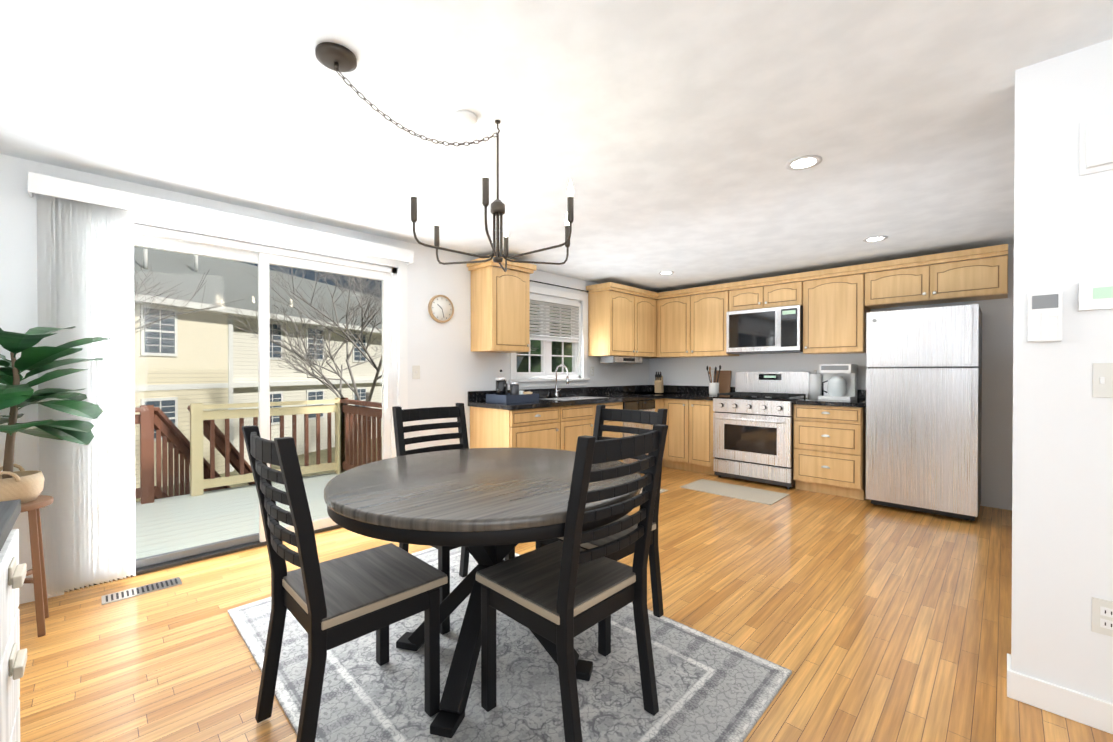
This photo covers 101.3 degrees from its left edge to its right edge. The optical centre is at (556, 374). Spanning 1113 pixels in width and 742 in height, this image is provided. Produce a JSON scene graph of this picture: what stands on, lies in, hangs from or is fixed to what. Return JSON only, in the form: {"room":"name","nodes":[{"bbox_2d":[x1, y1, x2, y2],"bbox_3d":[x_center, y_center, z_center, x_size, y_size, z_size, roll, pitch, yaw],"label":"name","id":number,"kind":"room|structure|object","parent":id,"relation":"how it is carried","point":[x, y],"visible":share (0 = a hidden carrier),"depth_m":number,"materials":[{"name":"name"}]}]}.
{"room":"kitchen","nodes":[
{"label":"kitchen","id":0,"kind":"room"},
{"bbox_2d":[0,154,648,577],"bbox_3d":[-2.049,0.028,3.171,0.150,2.290,9.750,0,1,45],"label":"wall","id":1,"kind":"structure","parent":0,"point":[454,368],"depth_m":3.89,"materials":[{"name":"white paint"}]},
{"bbox_2d":[19,583,34,604],"bbox_3d":[-2.829,1.129,2.268,0.015,0.100,0.340,0,1,45],"label":"baseboard","id":2,"kind":"structure","parent":1,"relation":"attached to","point":[26,592],"depth_m":2.36,"materials":[{"name":"white wood"}]},
{"bbox_2d":[28,172,413,264],"bbox_3d":[-1.947,-0.971,3.064,0.103,0.100,2.090,0,1,45],"label":"blind valance","id":3,"kind":"object","parent":1,"relation":"attached to","point":[41,184],"visible":1,"depth_m":2.76,"materials":[{"name":"white plastic"}]},
{"bbox_2d":[37,194,135,596],"bbox_3d":[-2.540,0.093,2.477,0.084,2.099,0.365,0,1,45],"label":"vertical blinds","id":4,"kind":"object","parent":3,"relation":"hanging from","point":[85,269],"visible":0.79,"depth_m":2.47,"materials":[{"name":"fabric"}]},
{"bbox_2d":[47,212,407,597],"bbox_3d":[-2.026,0.105,3.169,0.147,2.135,2.050,0,1,45],"label":"door frame","id":5,"kind":"structure","parent":1,"relation":"attached to","point":[263,257],"depth_m":3.15,"materials":[{"name":"white plastic"}]},
{"bbox_2d":[412,366,419,378],"bbox_3d":[-1.201,-0.022,3.914,0.015,0.115,0.070,0,1,45],"label":"light switch","id":6,"kind":"object","parent":1,"relation":"attached to","point":[415,372],"visible":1,"depth_m":3.91,"materials":[{"name":"white plastic"}]},
{"bbox_2d":[428,295,453,322],"bbox_3d":[-1.027,-0.589,4.076,0.030,0.250,0.250,0,1,45],"label":"wall clock","id":7,"kind":"object","parent":1,"relation":"attached to","point":[440,308],"visible":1,"depth_m":4.06,"materials":[{"name":"beige wood"}]},
{"bbox_2d":[468,260,530,352],"bbox_3d":[-0.532,-0.615,4.360,0.332,0.790,0.460,0,1,45],"label":"upper cabinet","id":8,"kind":"object","parent":1,"relation":"attached to","point":[500,300],"depth_m":4.21,"materials":[{"name":"brown wood"}]},
{"bbox_2d":[509,285,589,387],"bbox_3d":[-0.093,-0.409,5.115,0.180,1.080,1.220,0,1,45],"label":"window","id":9,"kind":"structure","parent":1,"relation":"in","point":[546,355],"depth_m":5.16,"materials":[{"name":"white plastic"}]},
{"bbox_2d":[530,296,579,342],"bbox_3d":[-0.080,-0.611,5.101,0.042,0.463,0.970,0,1,45],"label":"window blind slats","id":10,"kind":"structure","parent":9,"relation":"attached to","point":[557,312],"depth_m":5.14,"materials":[{"name":"white plastic"}]},
{"bbox_2d":[468,385,647,399],"bbox_3d":[0.248,0.199,5.380,0.021,0.100,3.071,0,1,45],"label":"backsplash","id":11,"kind":"structure","parent":1,"relation":"attached to","point":[631,388],"depth_m":5.34,"materials":[{"name":"black stone"}]},
{"bbox_2d":[530,280,588,292],"bbox_3d":[-0.016,-0.989,5.064,0.050,0.026,1.106,0,1,45],"label":"curtain rod","id":12,"kind":"object","parent":1,"relation":"attached to","point":[558,286],"visible":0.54,"depth_m":5.08,"materials":[{"name":"black"}]},
{"bbox_2d":[587,284,634,355],"bbox_3d":[0.677,-0.622,5.590,0.332,0.790,0.500,0,1,45],"label":"upper cabinet","id":13,"kind":"object","parent":1,"relation":"attached to","point":[611,314],"depth_m":5.44,"materials":[{"name":"brown wood"}]},
{"bbox_2d":[600,356,642,362],"bbox_3d":[0.832,-0.188,5.757,0.210,0.078,0.620,0,1,45],"label":"under-cabinet radio","id":14,"kind":"object","parent":13,"relation":"attached to","point":[613,359],"visible":1,"depth_m":5.59,"materials":[{"name":"grey plastic"}]},
{"bbox_2d":[625,292,658,357],"bbox_3d":[1.026,-0.625,5.945,0.332,0.790,0.496,0,1,45],"label":"upper cabinet","id":15,"kind":"object","parent":1,"relation":"attached to","point":[646,309],"depth_m":5.84,"materials":[{"name":"brown wood"}]},
{"bbox_2d":[0,0,1112,292],"bbox_3d":[0.447,-1.131,0.603,7.300,0.060,9.900,0,1,45],"label":"ceiling","id":16,"kind":"structure","parent":0,"point":[674,136],"depth_m":1.96,"materials":[{"name":"paint"}]},
{"bbox_2d":[315,42,573,271],"bbox_3d":[-0.382,-0.800,1.873,0.720,0.618,1.075,0,1,45],"label":"chandelier","id":17,"kind":"object","parent":16,"relation":"hanging from","point":[337,58],"visible":1,"depth_m":1.82,"materials":[{"name":"brown metal"}]},
{"bbox_2d":[453,110,476,125],"bbox_3d":[-0.392,-1.099,1.961,0.100,0.020,0.100,0,1,45],"label":"smoke detector","id":18,"kind":"object","parent":16,"relation":"attached to","point":[464,117],"visible":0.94,"depth_m":1.94,"materials":[{"name":"white plastic"}]},
{"bbox_2d":[659,271,673,274],"bbox_3d":[1.216,-1.127,5.050,0.170,0.004,0.170,0,1,45],"label":"recessed light","id":19,"kind":"object","parent":16,"relation":"in","point":[666,272],"visible":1,"depth_m":5.03,"materials":[{"name":"grey"}]},
{"bbox_2d":[785,155,821,169],"bbox_3d":[1.295,-1.110,2.392,0.170,0.004,0.170,0,1,45],"label":"recessed light","id":20,"kind":"object","parent":16,"relation":"in","point":[804,162],"visible":1,"depth_m":2.38,"materials":[{"name":"grey"}]},
{"bbox_2d":[863,236,887,241],"bbox_3d":[2.627,-1.119,3.761,0.170,0.004,0.170,0,1,45],"label":"recessed light","id":21,"kind":"object","parent":16,"relation":"in","point":[874,238],"visible":1,"depth_m":3.75,"materials":[{"name":"grey"}]},
{"bbox_2d":[18,467,1112,741],"bbox_3d":[0.447,1.249,0.618,7.300,0.120,9.900,0,1,45],"label":"floor","id":22,"kind":"structure","parent":0,"point":[864,621],"depth_m":2.13,"materials":[{"name":"brown wood"}]},
{"bbox_2d":[0,499,26,741],"bbox_3d":[-1.050,0.764,0.561,1.510,0.850,0.448,0,1,45],"label":"sideboard","id":23,"kind":"object","parent":22,"relation":"on","point":[13,656],"visible":1,"depth_m":1.06,"materials":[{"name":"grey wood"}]},
{"bbox_2d":[20,495,53,636],"bbox_3d":[-2.478,0.880,2.062,0.280,0.601,0.280,0,1,45],"label":"plant stand","id":24,"kind":"object","parent":22,"relation":"on","point":[37,570],"visible":0.67,"depth_m":2.06,"materials":[{"name":"brown wood"}]},
{"bbox_2d":[0,326,109,503],"bbox_3d":[-2.475,0.141,2.086,0.630,0.875,0.630,0,1,45],"label":"plant","id":25,"kind":"object","parent":24,"relation":"on","point":[23,485],"visible":0.96,"depth_m":2.08,"materials":[{"name":"green plant"}]},
{"bbox_2d":[101,577,181,604],"bbox_3d":[-2.256,1.174,2.490,0.120,0.006,0.320,0,1,45],"label":"floor vent","id":26,"kind":"object","parent":22,"relation":"in","point":[136,591],"visible":1,"depth_m":2.48,"materials":[{"name":"silver metal"}]},
{"bbox_2d":[228,547,791,741],"bbox_3d":[-0.350,1.174,2.036,2.150,0.010,1.470,0,1,45],"label":"rug","id":27,"kind":"object","parent":22,"relation":"on","point":[710,688],"visible":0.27,"depth_m":1.72,"materials":[{"name":"grey fabric"}]},
{"bbox_2d":[242,425,447,741],"bbox_3d":[-0.720,0.672,1.567,0.430,1.000,0.529,0,1,45],"label":"chair","id":28,"kind":"object","parent":27,"relation":"on","point":[335,602],"visible":1,"depth_m":1.48,"materials":[{"name":"black wood"}]},
{"bbox_2d":[392,403,514,634],"bbox_3d":[-0.529,0.667,2.360,0.529,1.000,0.430,0,1,45],"label":"chair","id":29,"kind":"object","parent":27,"relation":"on","point":[401,416],"visible":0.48,"depth_m":2.47,"materials":[{"name":"black wood"}]},
{"bbox_2d":[324,448,641,737],"bbox_3d":[-0.271,0.785,1.882,1.226,0.770,1.226,0,1,45],"label":"dining table","id":30,"kind":"object","parent":27,"relation":"on","point":[487,507],"visible":0.85,"depth_m":1.58,"materials":[{"name":"grey wood"}]},
{"bbox_2d":[476,424,667,741],"bbox_3d":[0.050,0.671,1.594,0.529,1.000,0.430,0,1,45],"label":"chair","id":31,"kind":"object","parent":27,"relation":"on","point":[561,595],"visible":1,"depth_m":1.48,"materials":[{"name":"black wood"}]},
{"bbox_2d":[536,405,667,656],"bbox_3d":[0.214,0.668,2.203,0.430,1.000,0.529,0,1,45],"label":"chair","id":32,"kind":"object","parent":27,"relation":"on","point":[603,414],"visible":0.25,"depth_m":2.19,"materials":[{"name":"black wood"}]},
{"bbox_2d":[470,408,563,449],"bbox_3d":[-0.389,0.731,4.318,0.607,0.870,0.610,0,1,45],"label":"base cabinet","id":33,"kind":"object","parent":22,"relation":"on","point":[543,428],"depth_m":4.11,"materials":[{"name":"brown wood"}]},
{"bbox_2d":[468,392,675,411],"bbox_3d":[0.465,0.271,5.166,0.631,0.040,3.071,0,1,45],"label":"countertop","id":34,"kind":"structure","parent":33,"relation":"on","point":[613,397],"depth_m":4.65,"materials":[{"name":"black stone"}]},
{"bbox_2d":[486,369,538,403],"bbox_3d":[-0.411,0.102,4.288,0.300,0.306,0.400,0,1,45],"label":"tray","id":35,"kind":"object","parent":34,"relation":"on","point":[514,395],"visible":1,"depth_m":4.20,"materials":[{"name":"blue"}]},
{"bbox_2d":[654,372,663,392],"bbox_3d":[1.380,0.100,6.155,0.090,0.285,0.188,0,0,25],"label":"knife block","id":36,"kind":"object","parent":34,"relation":"on","point":[658,384],"visible":1,"depth_m":6.10,"materials":[{"name":"beige wood"}]},
{"bbox_2d":[564,404,595,451],"bbox_3d":[0.001,0.728,4.714,0.607,0.870,0.500,0,1,45],"label":"base cabinet","id":37,"kind":"object","parent":22,"relation":"on","point":[579,419],"depth_m":4.49,"materials":[{"name":"brown wood"}]},
{"bbox_2d":[596,400,623,461],"bbox_3d":[0.350,0.726,5.069,0.607,0.870,0.496,0,1,45],"label":"base cabinet","id":38,"kind":"object","parent":22,"relation":"on","point":[609,406],"depth_m":4.91,"materials":[{"name":"brown wood"}]},
{"bbox_2d":[623,399,654,463],"bbox_3d":[0.760,0.726,5.465,0.636,0.865,0.625,0,1,45],"label":"dishwasher","id":39,"kind":"object","parent":22,"relation":"on","point":[645,405],"visible":0.21,"depth_m":5.21,"materials":[{"name":"grey metal"}]},
{"bbox_2d":[624,400,663,466],"bbox_3d":[1.048,0.722,5.784,0.600,0.870,0.215,0,1,45],"label":"base cabinet","id":40,"kind":"object","parent":22,"relation":"on","point":[659,404],"depth_m":5.57,"materials":[{"name":"brown wood"}]},
{"bbox_2d":[640,488,667,492],"bbox_3d":[0.687,1.160,4.484,0.480,0.008,0.750,0,1,45],"label":"area rug","id":41,"kind":"object","parent":22,"relation":"on","point":[663,490],"visible":0.07,"depth_m":4.56,"materials":[{"name":"beige fabric"}]},
{"bbox_2d":[664,400,687,470],"bbox_3d":[1.657,0.722,5.725,0.320,0.870,0.607,0,1,45],"label":"base cabinet","id":42,"kind":"object","parent":22,"relation":"on","point":[676,444],"depth_m":5.52,"materials":[{"name":"brown wood"}]},
{"bbox_2d":[688,400,717,475],"bbox_3d":[1.886,0.723,5.500,0.322,0.870,0.607,0,1,45],"label":"base cabinet","id":43,"kind":"object","parent":22,"relation":"on","point":[700,412],"depth_m":5.30,"materials":[{"name":"brown wood"}]},
{"bbox_2d":[664,392,714,399],"bbox_3d":[1.545,0.266,5.816,1.260,0.040,0.631,0,1,45],"label":"countertop","id":44,"kind":"structure","parent":43,"relation":"on","point":[679,395],"depth_m":5.47,"materials":[{"name":"black stone"}]},
{"bbox_2d":[706,365,720,394],"bbox_3d":[1.928,0.064,5.577,0.175,0.366,0.179,0,1,45],"label":"utensil crock","id":45,"kind":"object","parent":44,"relation":"on","point":[714,388],"visible":0.96,"depth_m":5.53,"materials":[{"name":"white ceramic"}]},
{"bbox_2d":[713,370,731,392],"bbox_3d":[2.062,0.096,5.690,0.220,0.298,0.064,0,1,45],"label":"cutting board","id":46,"kind":"object","parent":44,"relation":"on","point":[724,380],"visible":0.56,"depth_m":5.66,"materials":[{"name":"brown wood"}]},
{"bbox_2d":[680,479,788,504],"bbox_3d":[1.765,1.160,4.567,0.900,0.008,0.480,0,1,45],"label":"area rug","id":47,"kind":"object","parent":22,"relation":"on","point":[767,497],"visible":0.93,"depth_m":4.52,"materials":[{"name":"beige fabric"}]},
{"bbox_2d":[713,372,809,488],"bbox_3d":[2.255,0.564,5.057,0.811,1.195,0.714,0,1,45],"label":"range","id":48,"kind":"object","parent":22,"relation":"on","point":[753,418],"visible":1,"depth_m":4.89,"materials":[{"name":"grey metal"}]},
{"bbox_2d":[793,404,865,499],"bbox_3d":[2.798,0.729,4.603,0.590,0.870,0.607,0,1,45],"label":"base cabinet","id":49,"kind":"object","parent":22,"relation":"on","point":[829,446],"depth_m":4.37,"materials":[{"name":"brown wood"}]},
{"bbox_2d":[792,398,865,407],"bbox_3d":[2.798,0.274,4.584,0.617,0.040,0.631,0,1,45],"label":"countertop","id":50,"kind":"structure","parent":49,"relation":"on","point":[827,403],"depth_m":4.36,"materials":[{"name":"black stone"}]},
{"bbox_2d":[809,370,821,398],"bbox_3d":[2.752,0.101,4.852,0.120,0.300,0.120,0,1,45],"label":"paper towel","id":51,"kind":"object","parent":50,"relation":"on","point":[815,385],"visible":0.88,"depth_m":4.81,"materials":[{"name":"white paper"}]},
{"bbox_2d":[818,364,856,400],"bbox_3d":[2.874,0.072,4.662,0.280,0.360,0.300,0,1,45],"label":"coffee maker","id":52,"kind":"object","parent":50,"relation":"on","point":[839,382],"visible":1,"depth_m":4.60,"materials":[{"name":"white plastic"}]},
{"bbox_2d":[866,304,981,520],"bbox_3d":[3.229,0.310,4.016,0.725,1.715,0.785,0,1,45],"label":"refrigerator","id":53,"kind":"object","parent":22,"relation":"on","point":[923,405],"visible":1,"depth_m":3.74,"materials":[{"name":"grey metal"}]},
{"bbox_2d":[649,244,1013,509],"bbox_3d":[3.919,0.022,4.034,7.150,2.290,0.150,0,1,45],"label":"wall","id":54,"kind":"structure","parent":0,"point":[997,411],"depth_m":4.04,"materials":[{"name":"white paint"}]},
{"bbox_2d":[659,292,698,357],"bbox_3d":[1.607,-0.625,5.958,0.471,0.790,0.332,0,1,45],"label":"upper cabinet","id":55,"kind":"object","parent":54,"relation":"attached to","point":[674,313],"depth_m":5.82,"materials":[{"name":"brown wood"}]},
{"bbox_2d":[711,368,714,376],"bbox_3d":[1.990,-0.024,5.816,0.070,0.115,0.010,0,1,45],"label":"outlet","id":56,"kind":"object","parent":54,"relation":"attached to","point":[712,371],"visible":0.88,"depth_m":5.81,"materials":[{"name":"white"}]},
{"bbox_2d":[691,288,738,356],"bbox_3d":[1.947,-0.623,5.624,0.482,0.790,0.332,0,1,45],"label":"upper cabinet","id":57,"kind":"object","parent":54,"relation":"attached to","point":[708,311],"depth_m":5.50,"materials":[{"name":"brown wood"}]},
{"bbox_2d":[727,280,762,311],"bbox_3d":[2.264,-0.876,5.311,0.390,0.280,0.332,0,1,45],"label":"upper cabinet","id":58,"kind":"object","parent":54,"relation":"attached to","point":[750,298],"depth_m":5.19,"materials":[{"name":"brown wood"}]},
{"bbox_2d":[648,385,865,399],"bbox_3d":[2.271,0.198,5.529,2.696,0.100,0.021,0,1,45],"label":"backsplash","id":59,"kind":"structure","parent":54,"relation":"attached to","point":[861,394],"depth_m":6.00,"materials":[{"name":"black stone"}]},
{"bbox_2d":[763,276,802,307],"bbox_3d":[2.543,-0.874,5.036,0.395,0.280,0.332,0,1,45],"label":"upper cabinet","id":60,"kind":"object","parent":54,"relation":"attached to","point":[788,294],"depth_m":4.91,"materials":[{"name":"brown wood"}]},
{"bbox_2d":[726,305,802,353],"bbox_3d":[2.365,-0.486,5.136,0.781,0.483,0.445,0,1,45],"label":"microwave","id":61,"kind":"object","parent":60,"relation":"attached to","point":[768,330],"visible":0.98,"depth_m":4.98,"materials":[{"name":"grey metal"}]},
{"bbox_2d":[803,268,870,353],"bbox_3d":[2.881,-0.617,4.706,0.538,0.790,0.332,0,1,45],"label":"upper cabinet","id":62,"kind":"object","parent":54,"relation":"attached to","point":[836,308],"depth_m":4.57,"materials":[{"name":"brown wood"}]},
{"bbox_2d":[863,260,930,308],"bbox_3d":[3.251,-0.837,4.340,0.489,0.345,0.332,0,1,45],"label":"upper cabinet","id":63,"kind":"object","parent":54,"relation":"attached to","point":[907,286],"depth_m":4.22,"materials":[{"name":"brown wood"}]},
{"bbox_2d":[931,248,1007,303],"bbox_3d":[3.602,-0.835,3.995,0.495,0.345,0.332,0,1,45],"label":"upper cabinet","id":64,"kind":"object","parent":54,"relation":"attached to","point":[986,278],"depth_m":3.87,"materials":[{"name":"brown wood"}]},
{"bbox_2d":[1011,39,1112,702],"bbox_3d":[2.912,0.045,0.529,3.370,2.290,0.120,0,1,45],"label":"wall","id":65,"kind":"structure","parent":0,"point":[1062,521],"depth_m":1.58,"materials":[{"name":"white paint"}]},
{"bbox_2d":[1027,290,1062,341],"bbox_3d":[1.714,-0.205,1.603,0.083,0.175,0.024,0,1,45],"label":"keypad","id":66,"kind":"object","parent":65,"relation":"attached to","point":[1045,314],"visible":1,"depth_m":1.59,"materials":[{"name":"white plastic"}]},
{"bbox_2d":[1007,664,1112,733],"bbox_3d":[2.862,1.140,0.493,3.382,0.100,0.015,0,1,45],"label":"baseboard","id":67,"kind":"structure","parent":65,"relation":"attached to","point":[1088,710],"depth_m":1.58,"materials":[{"name":"white wood"}]},
{"bbox_2d":[1078,279,1112,310],"bbox_3d":[1.813,-0.264,1.505,0.120,0.095,0.025,0,1,45],"label":"thermostat","id":68,"kind":"object","parent":65,"relation":"attached to","point":[1095,295],"visible":1,"depth_m":1.51,"materials":[{"name":"white plastic"}]},
{"bbox_2d":[1079,114,1112,175],"bbox_3d":[1.926,-0.763,1.382,0.450,0.179,0.036,0,1,45],"label":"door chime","id":69,"kind":"object","parent":65,"relation":"in","point":[1096,145],"visible":1,"depth_m":1.51,"materials":[{"name":"white plastic"}]},
{"bbox_2d":[1092,597,1112,636],"bbox_3d":[1.825,0.805,1.510,0.070,0.115,0.010,0,1,45],"label":"outlet","id":70,"kind":"object","parent":65,"relation":"attached to","point":[1102,616],"visible":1,"depth_m":1.52,"materials":[{"name":"white plastic"}]},
{"bbox_2d":[1092,363,1112,397],"bbox_3d":[1.855,0.019,1.472,0.165,0.115,0.015,0,1,45],"label":"light switch","id":71,"kind":"object","parent":65,"relation":"attached to","point":[1102,380],"visible":1,"depth_m":1.51,"materials":[{"name":"white plastic"}]},
{"label":"outside","id":72,"kind":"structure","parent":0,"visible":0},
{"bbox_2d":[134,246,571,558],"bbox_3d":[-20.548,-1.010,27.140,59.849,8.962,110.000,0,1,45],"label":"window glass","id":73,"kind":"structure","parent":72,"point":[189,475],"depth_m":14.03,"materials":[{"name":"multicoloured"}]}
]}

